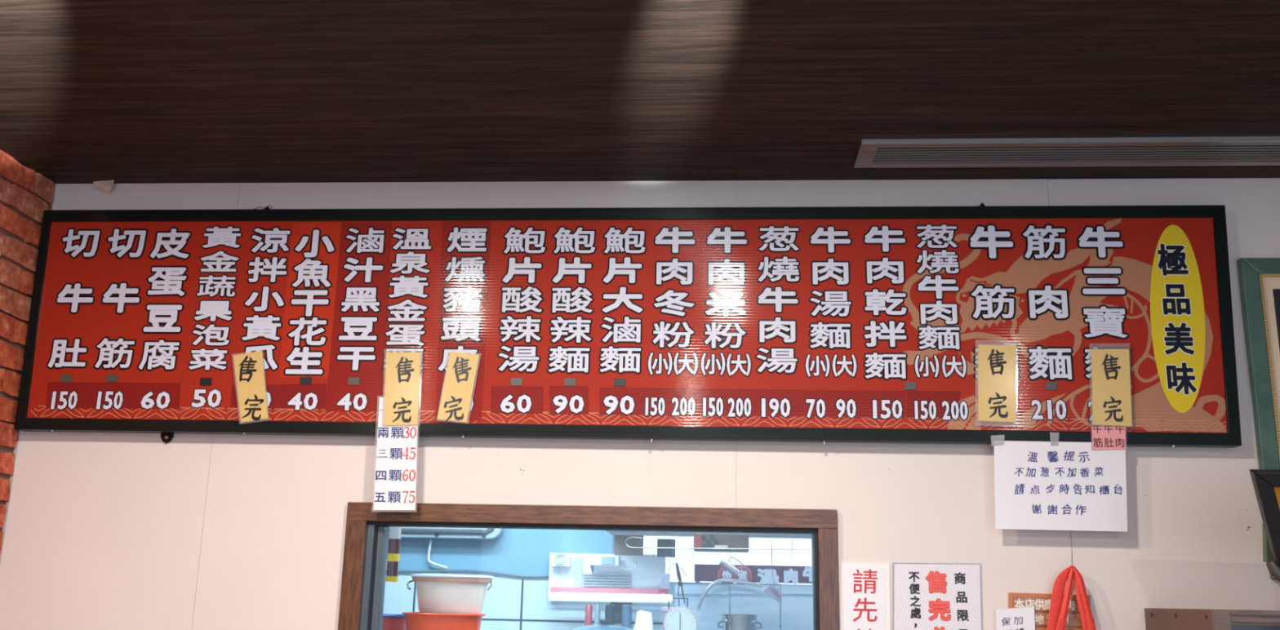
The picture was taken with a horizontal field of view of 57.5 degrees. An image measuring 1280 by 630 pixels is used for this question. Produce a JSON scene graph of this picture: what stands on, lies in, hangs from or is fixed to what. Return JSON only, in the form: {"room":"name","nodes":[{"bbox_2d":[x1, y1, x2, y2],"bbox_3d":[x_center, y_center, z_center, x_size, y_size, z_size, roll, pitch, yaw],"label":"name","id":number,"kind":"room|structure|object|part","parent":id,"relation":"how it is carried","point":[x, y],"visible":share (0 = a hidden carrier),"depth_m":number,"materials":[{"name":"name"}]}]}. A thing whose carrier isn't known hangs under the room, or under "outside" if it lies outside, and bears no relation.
{"room":"noodle restaurant","nodes":[
{"label":"noodle restaurant","id":0,"kind":"room"},
{"bbox_2d":[0,150,55,561],"bbox_3d":[-2.160,0.302,1.731,0.154,2.845,10.600,0,-14,4],"label":"wall","id":1,"kind":"structure","parent":0,"point":[25,193],"depth_m":3.63,"materials":[{"name":"brick"}]},
{"bbox_2d":[382,528,813,629],"bbox_3d":[0.478,1.440,5.337,4.605,2.450,0.108,0,-14,4],"label":"wall","id":2,"kind":"structure","parent":0,"point":[511,602],"depth_m":5.43,"materials":[{"name":"tile"}]},
{"bbox_2d":[388,526,504,539],"bbox_3d":[-1.084,0.987,5.456,0.896,0.110,0.106,0,-14,4],"label":"lamp","id":3,"kind":"object","parent":2,"relation":"attached to","point":[449,533],"visible":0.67,"depth_m":5.39,"materials":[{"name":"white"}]},
{"bbox_2d":[426,539,447,568],"bbox_3d":[-0.943,1.115,5.438,0.097,0.132,0.024,2,-14,-2],"label":"cable","id":4,"kind":"object","parent":3,"relation":"hanging from","point":[430,540],"visible":1,"depth_m":5.43,"materials":[{"name":"white plastic"}]},
{"bbox_2d":[386,569,549,577],"bbox_3d":[-0.655,1.198,5.409,1.076,0.035,0.012,0,-14,4],"label":"cable","id":5,"kind":"object","parent":2,"relation":"attached to","point":[399,571],"visible":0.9,"depth_m":5.42,"materials":[{"name":"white plastic"}]},
{"bbox_2d":[548,552,665,597],"bbox_3d":[-0.151,1.198,5.347,0.532,0.201,0.070,0,-14,4],"label":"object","id":6,"kind":"object","parent":2,"relation":"attached to","point":[646,578],"visible":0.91,"depth_m":5.33,"materials":[{"name":"white"}]},
{"bbox_2d":[549,554,571,566],"bbox_3d":[-0.363,1.119,5.324,0.093,0.055,0.051,0,-14,4],"label":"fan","id":7,"kind":"object","parent":6,"relation":"attached to","point":[556,560],"visible":1,"depth_m":5.30,"materials":[{"name":"white plastic"}]},
{"bbox_2d":[553,554,567,565],"bbox_3d":[-0.362,1.112,5.302,0.064,0.052,0.004,0,-14,4],"label":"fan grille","id":8,"kind":"object","parent":7,"relation":"attached to","point":[558,559],"depth_m":5.30,"materials":[{"name":"white plastic"}]},
{"bbox_3d":[-0.284,1.178,5.338,0.036,0.139,0.014,0,-14,4],"label":"louvre frame","id":9,"kind":"part","parent":6,"relation":"part of","materials":[{"name":"white"}]},
{"bbox_2d":[549,592,672,603],"bbox_3d":[-0.131,1.271,5.245,0.551,0.037,0.070,0,-14,4],"label":"shelf edge","id":10,"kind":"object","parent":6,"relation":"attached to","point":[573,597],"visible":1,"depth_m":5.21,"materials":[{"name":"white"}]},
{"bbox_2d":[589,555,637,574],"bbox_3d":[-0.119,1.134,5.283,0.213,0.085,0.090,0,-14,4],"label":"appliance","id":11,"kind":"object","parent":6,"relation":"attached to","point":[594,560],"visible":1,"depth_m":5.25,"materials":[{"name":"white plastic"}]},
{"bbox_3d":[-0.158,1.115,5.293,0.134,0.044,0.085,0,-14,4],"label":"casing","id":12,"kind":"part","parent":11,"relation":"part of","materials":[{"name":"white plastic"}]},
{"bbox_3d":[-0.053,1.127,5.285,0.080,0.052,0.022,0,-14,4],"label":"power cord","id":13,"kind":"part","parent":11,"relation":"part of","materials":[{"name":"white plastic"}]},
{"bbox_2d":[613,534,643,555],"bbox_3d":[-0.049,1.023,5.181,0.128,0.088,0.020,0,-14,4],"label":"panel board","id":14,"kind":"object","parent":2,"relation":"attached to","point":[620,548],"visible":1,"depth_m":5.17,"materials":[{"name":"grey metal"}]},
{"bbox_2d":[657,538,675,557],"bbox_3d":[0.116,1.026,5.133,0.078,0.077,0.050,0,-14,4],"label":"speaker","id":15,"kind":"object","parent":2,"relation":"attached to","point":[661,543],"visible":0.91,"depth_m":5.11},
{"bbox_2d":[605,530,812,538],"bbox_3d":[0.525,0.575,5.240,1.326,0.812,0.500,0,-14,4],"label":"trim","id":16,"kind":"structure","parent":2,"relation":"attached to","point":[789,535],"depth_m":5.18,"materials":[{"name":"grey metal"}]},
{"bbox_2d":[625,537,812,558],"bbox_3d":[0.284,0.845,4.211,0.678,0.075,0.003,0,-14,4],"label":"rod","id":17,"kind":"object","parent":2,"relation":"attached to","point":[771,548],"visible":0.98,"depth_m":4.21,"materials":[{"name":"silver metal"}]},
{"bbox_2d":[658,565,671,593],"bbox_3d":[0.090,0.951,4.200,0.044,0.098,0.005,0,-14,4],"label":"spatula","id":18,"kind":"object","parent":17,"relation":"hanging from","point":[665,582],"visible":1,"depth_m":4.20,"materials":[{"name":"grey metal"}]},
{"bbox_3d":[0.090,0.958,4.198,0.038,0.053,0.002,0,-14,4],"label":"blade","id":19,"kind":"part","parent":18,"relation":"part of","materials":[{"name":"silver metal"}]},
{"bbox_3d":[0.284,0.827,4.215,0.678,0.040,0.003,0,-14,4],"label":"rod","id":20,"kind":"part","parent":17,"relation":"part of","materials":[{"name":"silver metal"}]},
{"bbox_2d":[719,551,743,577],"bbox_3d":[0.328,0.890,4.196,0.087,0.100,0.025,0,-14,4],"label":"measuring cup","id":21,"kind":"object","parent":17,"relation":"hanging from","point":[733,571],"visible":1,"depth_m":4.18,"materials":[{"name":"silver metal"}]},
{"bbox_3d":[0.344,0.894,4.184,0.054,0.054,0.003,0,-14,4],"label":"loop handle","id":22,"kind":"part","parent":21,"relation":"part of","materials":[{"name":"silver metal"}]},
{"bbox_2d":[764,553,781,604],"bbox_3d":[0.474,0.935,4.175,0.064,0.194,0.008,0,-14,4],"label":"spatula","id":23,"kind":"object","parent":17,"relation":"hanging from","point":[775,593],"visible":1,"depth_m":4.16,"materials":[{"name":"silver metal"}]},
{"bbox_3d":[0.473,0.997,4.162,0.064,0.067,0.004,0,-14,4],"label":"blade","id":24,"kind":"part","parent":23,"relation":"part of","materials":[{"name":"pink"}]},
{"bbox_3d":[0.477,0.906,4.182,0.012,0.135,0.002,0,-14,4],"label":"stem","id":25,"kind":"part","parent":23,"relation":"part of","materials":[{"name":"silver metal"}]},
{"bbox_2d":[693,533,748,552],"bbox_3d":[0.334,0.936,4.793,0.222,0.066,0.182,0,-14,4],"label":"patterned box","id":26,"kind":"object","parent":2,"relation":"attached to","point":[708,540],"visible":0.9,"depth_m":4.71,"materials":[{"name":"black"}]},
{"bbox_2d":[702,535,717,548],"bbox_3d":[0.282,0.917,4.708,0.063,0.056,0.001,0,-14,4],"label":"print","id":27,"kind":"object","parent":26,"relation":"attached to","point":[708,541],"depth_m":4.71,"materials":[{"name":"black"}]},
{"bbox_3d":[0.328,0.935,4.700,0.053,0.014,0.001,0,-14,4],"label":"label plate","id":28,"kind":"part","parent":26,"relation":"part of","materials":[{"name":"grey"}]},
{"bbox_2d":[675,577,813,629],"bbox_3d":[0.484,1.342,5.128,0.666,0.357,0.098,0,-14,4],"label":"hood","id":29,"kind":"object","parent":2,"relation":"attached to","point":[796,609],"visible":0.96,"depth_m":5.17,"materials":[{"name":"grey metal"}]},
{"bbox_2d":[694,564,812,584],"bbox_3d":[0.787,2.381,7.327,0.903,1.579,0.071,0,-14,4],"label":"banner","id":30,"kind":"object","parent":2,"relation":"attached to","point":[795,575],"visible":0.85,"depth_m":7.48,"materials":[{"name":"fabric"}]},
{"bbox_2d":[0,0,1279,183],"bbox_3d":[0.916,-1.327,0.157,6.605,0.100,7.200,0,-14,4],"label":"ceiling","id":31,"kind":"structure","parent":0,"point":[122,91],"depth_m":3.02,"materials":[{"name":"brown wood"}]},
{"bbox_2d":[853,136,1279,168],"bbox_3d":[1.895,-0.512,3.365,2.508,0.104,0.206,0,-14,4],"label":"ceiling vent","id":32,"kind":"object","parent":31,"relation":"in","point":[868,149],"visible":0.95,"depth_m":3.39,"materials":[{"name":"metal"}]},
{"bbox_2d":[0,177,1279,629],"bbox_3d":[1.143,0.779,3.401,6.605,2.845,0.121,0,-14,4],"label":"wall","id":33,"kind":"structure","parent":0,"point":[101,531],"depth_m":3.52,"materials":[{"name":"grey paint"}]},
{"bbox_2d":[93,180,114,192],"bbox_3d":[-1.757,-0.425,3.817,0.084,0.052,0.011,-3,-14,17],"label":"card","id":34,"kind":"object","parent":33,"relation":"attached to","point":[106,185],"visible":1,"depth_m":3.81,"materials":[{"name":"beige paper"}]},
{"bbox_3d":[-1.646,0.853,3.523,0.624,2.645,0.004,0,-14,4],"label":"wall panel","id":35,"kind":"part","parent":33,"relation":"part of","materials":[{"name":"beige paint"}]},
{"bbox_3d":[-0.528,0.857,3.442,1.616,2.645,0.004,0,-14,4],"label":"wall panel","id":36,"kind":"part","parent":33,"relation":"part of","materials":[{"name":"beige paint"}]},
{"bbox_2d":[337,502,839,629],"bbox_3d":[-0.157,0.931,3.424,1.461,0.727,0.095,0,-14,4],"label":"window","id":37,"kind":"structure","parent":33,"relation":"in","point":[366,543],"depth_m":3.46,"materials":[{"name":"brown wood"}]},
{"bbox_3d":[-0.858,0.946,3.431,0.061,0.673,0.020,0,-14,4],"label":"casing","id":38,"kind":"part","parent":37,"relation":"part of","materials":[{"name":"brown wood"}]},
{"bbox_3d":[-0.152,0.595,3.467,1.461,0.055,0.020,0,-14,4],"label":"casing","id":39,"kind":"part","parent":37,"relation":"part of","materials":[{"name":"brown wood"}]},
{"bbox_3d":[-0.137,0.938,3.441,1.293,0.602,0.004,0,-14,4],"label":"pane","id":40,"kind":"part","parent":37,"relation":"part of","materials":[{"name":"clear glass"}]},
{"bbox_3d":[0.541,0.951,3.330,0.056,0.673,0.020,0,-14,4],"label":"casing","id":41,"kind":"part","parent":37,"relation":"part of","materials":[{"name":"brown wood"}]},
{"bbox_2d":[13,203,1241,448],"bbox_3d":[-0.090,0.022,3.584,3.702,0.772,0.052,0,-14,4],"label":"menu board","id":42,"kind":"object","parent":33,"relation":"attached to","point":[818,324],"visible":1,"depth_m":3.56,"materials":[{"name":"red plastic"}]},
{"bbox_3d":[-1.916,0.013,3.714,0.041,0.713,0.048,0,-14,4],"label":"frame rail","id":43,"kind":"part","parent":42,"relation":"part of","materials":[{"name":"black paint"}]},
{"bbox_2d":[231,351,267,422],"bbox_3d":[-1.197,0.220,3.582,0.139,0.233,0.002,0,-14,4],"label":"note","id":44,"kind":"object","parent":42,"relation":"attached to","point":[249,367],"visible":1,"depth_m":3.58,"materials":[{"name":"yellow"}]},
{"bbox_2d":[371,395,417,510],"bbox_3d":[-0.730,0.414,3.502,0.145,0.353,0.002,0,-14,4],"label":"slip","id":45,"kind":"object","parent":42,"relation":"hanging from","point":[395,478],"visible":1,"depth_m":3.49,"materials":[{"name":"white paper"}]},
{"bbox_2d":[382,352,420,425],"bbox_3d":[-0.724,0.220,3.545,0.126,0.241,0.002,0,-14,4],"label":"note","id":46,"kind":"object","parent":42,"relation":"attached to","point":[402,370],"visible":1,"depth_m":3.54,"materials":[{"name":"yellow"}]},
{"bbox_2d":[437,351,479,422],"bbox_3d":[-0.549,0.218,3.536,0.126,0.225,0.002,0,-14,4],"label":"note","id":47,"kind":"object","parent":42,"relation":"attached to","point":[461,369],"visible":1,"depth_m":3.54,"materials":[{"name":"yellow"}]},
{"bbox_3d":[-0.104,0.352,3.502,3.668,0.044,0.048,0,-14,4],"label":"frame rail","id":48,"kind":"part","parent":42,"relation":"part of","materials":[{"name":"black paint"}]},
{"bbox_3d":[-0.083,-0.311,3.663,3.701,0.043,0.048,0,-14,4],"label":"frame rail","id":49,"kind":"part","parent":42,"relation":"part of","materials":[{"name":"black paint"}]},
{"bbox_2d":[975,339,1015,422],"bbox_3d":[1.048,0.200,3.426,0.135,0.259,0.002,0,-14,4],"label":"note","id":50,"kind":"object","parent":42,"relation":"attached to","point":[996,363],"visible":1,"depth_m":3.42,"materials":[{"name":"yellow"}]},
{"bbox_2d":[992,435,1127,531],"bbox_3d":[1.207,0.476,3.348,0.380,0.280,0.002,0,-14,4],"label":"notice","id":51,"kind":"object","parent":42,"relation":"hanging from","point":[1057,486],"visible":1,"depth_m":3.35,"materials":[{"name":"white paper"}]},
{"bbox_2d":[902,217,1226,432],"bbox_3d":[1.241,0.021,3.470,0.927,0.651,0.001,0,-14,4],"label":"print","id":52,"kind":"object","parent":42,"relation":"attached to","point":[1152,402],"depth_m":3.47},
{"bbox_2d":[1091,423,1125,450],"bbox_3d":[1.354,0.352,3.368,0.104,0.081,0.002,0,-14,4],"label":"slip","id":53,"kind":"object","parent":42,"relation":"attached to","point":[1104,437],"visible":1,"depth_m":3.37,"materials":[{"name":"pink paper"}]},
{"bbox_2d":[1091,349,1132,426],"bbox_3d":[1.370,0.203,3.399,0.130,0.248,0.002,0,-14,4],"label":"note","id":54,"kind":"object","parent":42,"relation":"attached to","point":[1110,368],"visible":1,"depth_m":3.40,"materials":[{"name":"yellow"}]},
{"bbox_3d":[1.728,0.027,3.451,0.056,0.725,0.048,0,-14,4],"label":"frame rail","id":55,"kind":"part","parent":42,"relation":"part of","materials":[{"name":"black paint"}]},
{"bbox_2d":[840,562,890,629],"bbox_3d":[0.643,0.935,3.334,0.152,0.444,0.005,0,-14,4],"label":"notice","id":56,"kind":"object","parent":33,"relation":"attached to","point":[864,589],"visible":1,"depth_m":3.36,"materials":[{"name":"white paper"}]},
{"bbox_3d":[0.759,0.861,3.349,0.962,2.645,0.004,0,-14,4],"label":"wall panel","id":57,"kind":"part","parent":33,"relation":"part of","materials":[{"name":"beige paint"}]},
{"bbox_2d":[893,562,982,629],"bbox_3d":[0.846,0.933,3.320,0.268,0.450,0.004,0,-14,4],"label":"notice","id":58,"kind":"object","parent":33,"relation":"attached to","point":[927,597],"visible":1,"depth_m":3.35,"materials":[{"name":"paper"}]},
{"bbox_2d":[1008,592,1090,629],"bbox_3d":[1.155,0.966,3.284,0.242,0.354,0.016,0,-14,4],"label":"wooden plaque","id":59,"kind":"object","parent":33,"relation":"attached to","point":[1041,602],"visible":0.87,"depth_m":3.31,"materials":[{"name":"brown wood"}]},
{"bbox_2d":[995,606,1035,629],"bbox_3d":[1.057,0.951,3.281,0.117,0.255,0.001,0,-14,4],"label":"handwritten note","id":60,"kind":"object","parent":59,"relation":"attached to","point":[1021,618],"visible":1,"depth_m":3.30,"materials":[{"name":"white paper"}]},
{"bbox_2d":[1046,565,1096,629],"bbox_3d":[1.199,0.850,3.285,0.157,0.284,0.068,0,-14,4],"label":"strap","id":61,"kind":"object","parent":33,"relation":"hanging from","point":[1057,618],"visible":1,"depth_m":3.27,"materials":[{"name":"red fabric"}]},
{"bbox_2d":[1071,541,1071,565],"bbox_3d":[1.241,0.672,3.356,0.005,0.095,0.001,0,-14,4],"label":"string","id":62,"kind":"object","parent":33,"relation":"hanging from","point":[1071,541],"visible":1,"depth_m":3.35,"materials":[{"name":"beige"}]},
{"bbox_3d":[2.037,0.866,3.257,1.599,2.645,0.004,0,-14,4],"label":"wall panel","id":63,"kind":"part","parent":33,"relation":"part of","materials":[{"name":"beige paint"}]},
{"bbox_2d":[1237,257,1279,579],"bbox_3d":[2.100,0.289,3.374,0.620,0.942,0.032,0,-14,4],"label":"picture frame","id":64,"kind":"object","parent":33,"relation":"attached to","point":[1259,277],"visible":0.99,"depth_m":3.43,"materials":[{"name":"paint"}]},
{"bbox_3d":[2.110,-0.144,3.481,0.616,0.050,0.029,0,-14,4],"label":"frame rail","id":65,"kind":"part","parent":64,"relation":"part of","materials":[{"name":"green paint"}]},
{"bbox_2d":[1272,288,1279,351],"bbox_3d":[2.100,0.286,3.373,0.444,0.746,0.004,0,-14,4],"label":"picture","id":66,"kind":"object","parent":64,"relation":"attached to","point":[1276,292],"depth_m":3.45,"materials":[{"name":"black"}]},
{"bbox_2d":[1248,469,1279,582],"bbox_3d":[1.723,0.546,2.812,0.518,0.326,0.225,0,-14,4],"label":"framed picture","id":67,"kind":"object","parent":33,"relation":"attached to","point":[1266,482],"visible":1,"depth_m":2.79,"materials":[{"name":"black"}]},
{"bbox_3d":[1.687,0.389,2.768,0.448,0.043,0.039,0,-14,7],"label":"frame rail","id":68,"kind":"part","parent":67,"relation":"part of","materials":[{"name":"black"}]},
{"bbox_3d":[1.721,0.485,2.777,0.419,0.150,0.064,0,-14,7],"label":"amber panel","id":69,"kind":"part","parent":67,"relation":"part of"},
{"bbox_2d":[668,556,686,603],"bbox_3d":[0.136,0.938,4.198,0.066,0.195,0.015,0,-14,4],"label":"tongs","id":70,"kind":"object","parent":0,"point":[678,575],"visible":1,"depth_m":4.19,"materials":[{"name":"silver metal"}]},
{"bbox_3d":[0.140,0.932,4.199,0.024,0.078,0.013,5,-14,-14],"label":"handle","id":71,"kind":"part","parent":70,"relation":"part of","materials":[{"name":"black"}]},
{"bbox_3d":[0.154,0.998,4.182,0.019,0.071,0.006,0,-14,4],"label":"arm","id":72,"kind":"part","parent":70,"relation":"part of","materials":[{"name":"black"}]},
{"bbox_2d":[662,597,697,629],"bbox_3d":[0.147,1.117,4.273,0.132,0.159,0.068,0,-14,4],"label":"scale","id":73,"kind":"object","parent":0,"point":[678,618],"visible":1,"depth_m":4.24,"materials":[{"name":"grey"}]},
{"bbox_3d":[1.288,-0.016,4.676,6.505,0.100,1.970,0,-14,4],"label":"ceiling","id":74,"kind":"structure","parent":0,"visible":0},
{"bbox_2d":[385,526,401,582],"bbox_3d":[-0.802,0.358,3.943,0.040,1.060,0.040,0,-14,4],"label":"bottle","id":75,"kind":"object","parent":74,"relation":"hanging from","point":[394,536],"visible":0.84,"depth_m":3.83,"materials":[{"name":"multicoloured plastic"}]},
{"bbox_3d":[1.067,2.053,2.413,6.605,0.100,13.200,0,-14,4],"label":"floor","id":76,"kind":"structure","parent":0,"visible":0},
{"bbox_2d":[1144,608,1279,629],"bbox_3d":[1.868,1.430,2.865,0.952,1.356,0.497,0,-14,4],"label":"cabinet","id":77,"kind":"object","parent":76,"relation":"on","point":[1156,619],"visible":1,"depth_m":2.85,"materials":[{"name":"brown wood"}]},
{"bbox_3d":[1.405,1.431,2.910,0.018,1.356,0.474,0,-14,4],"label":"panel","id":78,"kind":"part","parent":77,"relation":"part of","materials":[{"name":"brown wood"}]},
{"bbox_3d":[1.867,0.733,2.792,0.882,0.035,0.023,0,-14,4],"label":"rail","id":79,"kind":"part","parent":77,"relation":"part of","materials":[{"name":"brown wood"}]},
{"bbox_3d":[1.854,1.343,2.646,0.882,1.221,0.006,0,-14,4],"label":"glass door","id":80,"kind":"part","parent":77,"relation":"part of","materials":[{"name":"black"}]},
{"bbox_3d":[0.272,1.425,4.854,1.160,0.030,0.520,0,-14,4],"label":"countertop","id":81,"kind":"structure","parent":76,"relation":"on","visible":0},
{"bbox_2d":[584,604,592,625],"bbox_3d":[-0.226,1.361,5.101,0.032,0.187,0.032,0,-14,4],"label":"canister","id":82,"kind":"object","parent":81,"relation":"on","point":[588,607],"visible":0.75,"depth_m":5.10,"materials":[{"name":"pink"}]},
{"bbox_2d":[594,604,599,624],"bbox_3d":[-0.188,1.361,5.098,0.024,0.188,0.024,0,-14,4],"label":"canister","id":83,"kind":"object","parent":81,"relation":"on","point":[597,607],"visible":0.75,"depth_m":5.10,"materials":[{"name":"blue"}]},
{"bbox_2d":[568,619,636,629],"bbox_3d":[-0.149,1.330,4.845,0.300,0.126,0.300,0,-14,4],"label":"lid","id":84,"kind":"object","parent":81,"relation":"on","point":[604,626],"visible":1,"depth_m":4.78,"materials":[{"name":"silver metal"}]},
{"bbox_3d":[-0.148,1.279,4.857,0.040,0.020,0.040,0,-14,4],"label":"knob","id":85,"kind":"part","parent":84,"relation":"part of","materials":[{"name":"black rubber"}]},
{"bbox_2d":[604,604,614,625],"bbox_3d":[-0.134,1.361,5.094,0.042,0.189,0.042,0,-14,4],"label":"canister","id":86,"kind":"object","parent":81,"relation":"on","point":[609,608],"visible":0.75,"depth_m":5.09,"materials":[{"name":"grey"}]},
{"bbox_2d":[622,604,631,627],"bbox_3d":[-0.059,1.360,5.089,0.042,0.191,0.042,0,-14,4],"label":"canister","id":87,"kind":"object","parent":81,"relation":"on","point":[626,608],"visible":0.78,"depth_m":5.08,"materials":[{"name":"blue"}]},
{"bbox_2d":[633,609,653,629],"bbox_3d":[0.013,1.364,5.051,0.112,0.169,0.058,0,-14,4],"label":"plastic bag","id":88,"kind":"object","parent":81,"relation":"on","point":[643,621],"visible":1,"depth_m":5.05,"materials":[{"name":"white plastic"}]},
{"bbox_2d":[717,613,761,629],"bbox_3d":[0.410,1.316,4.804,0.180,0.160,0.156,0,-14,4],"label":"steel pot","id":89,"kind":"object","parent":81,"relation":"on","point":[730,621],"visible":1,"depth_m":4.76,"materials":[{"name":"grey metal"}]},
{"bbox_3d":[0.329,1.266,4.775,0.023,0.028,0.065,0,-14,4],"label":"handle","id":90,"kind":"part","parent":89,"relation":"part of","materials":[{"name":"silver metal"}]},
{"bbox_3d":[0.486,1.266,4.764,0.023,0.028,0.065,0,-14,4],"label":"handle","id":91,"kind":"part","parent":89,"relation":"part of","materials":[{"name":"silver metal"}]},
{"bbox_3d":[-1.245,1.867,4.404,1.205,1.109,0.750,0,-14,4],"label":"shelf","id":92,"kind":"object","parent":76,"relation":"on","visible":0},
{"bbox_2d":[382,613,405,629],"bbox_3d":[-1.036,1.277,4.715,0.201,0.131,0.201,0,-14,4],"label":"basin","id":93,"kind":"object","parent":92,"relation":"on","point":[390,621],"visible":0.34,"depth_m":4.65,"materials":[{"name":"red plastic"}]},
{"bbox_2d":[402,612,485,629],"bbox_3d":[-0.760,1.232,4.500,0.320,0.161,0.320,0,-14,4],"label":"basin","id":94,"kind":"object","parent":92,"relation":"on","point":[414,620],"visible":0.82,"depth_m":4.39,"materials":[{"name":"plastic"}]},
{"bbox_2d":[406,573,493,613],"bbox_3d":[-0.738,1.086,4.534,0.335,0.150,0.322,0,-14,4],"label":"bucket","id":95,"kind":"object","parent":94,"relation":"in","point":[437,593],"visible":0.96,"depth_m":4.42,"materials":[{"name":"beige plastic"}]},
{"bbox_3d":[-0.739,1.047,4.522,0.335,0.043,0.045,0,-14,4],"label":"bail handle","id":96,"kind":"part","parent":95,"relation":"part of","materials":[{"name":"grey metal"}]},
{"bbox_3d":[-0.732,1.020,4.550,0.322,0.014,0.322,0,-14,4],"label":"lid","id":97,"kind":"part","parent":95,"relation":"part of","materials":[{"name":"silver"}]}
]}

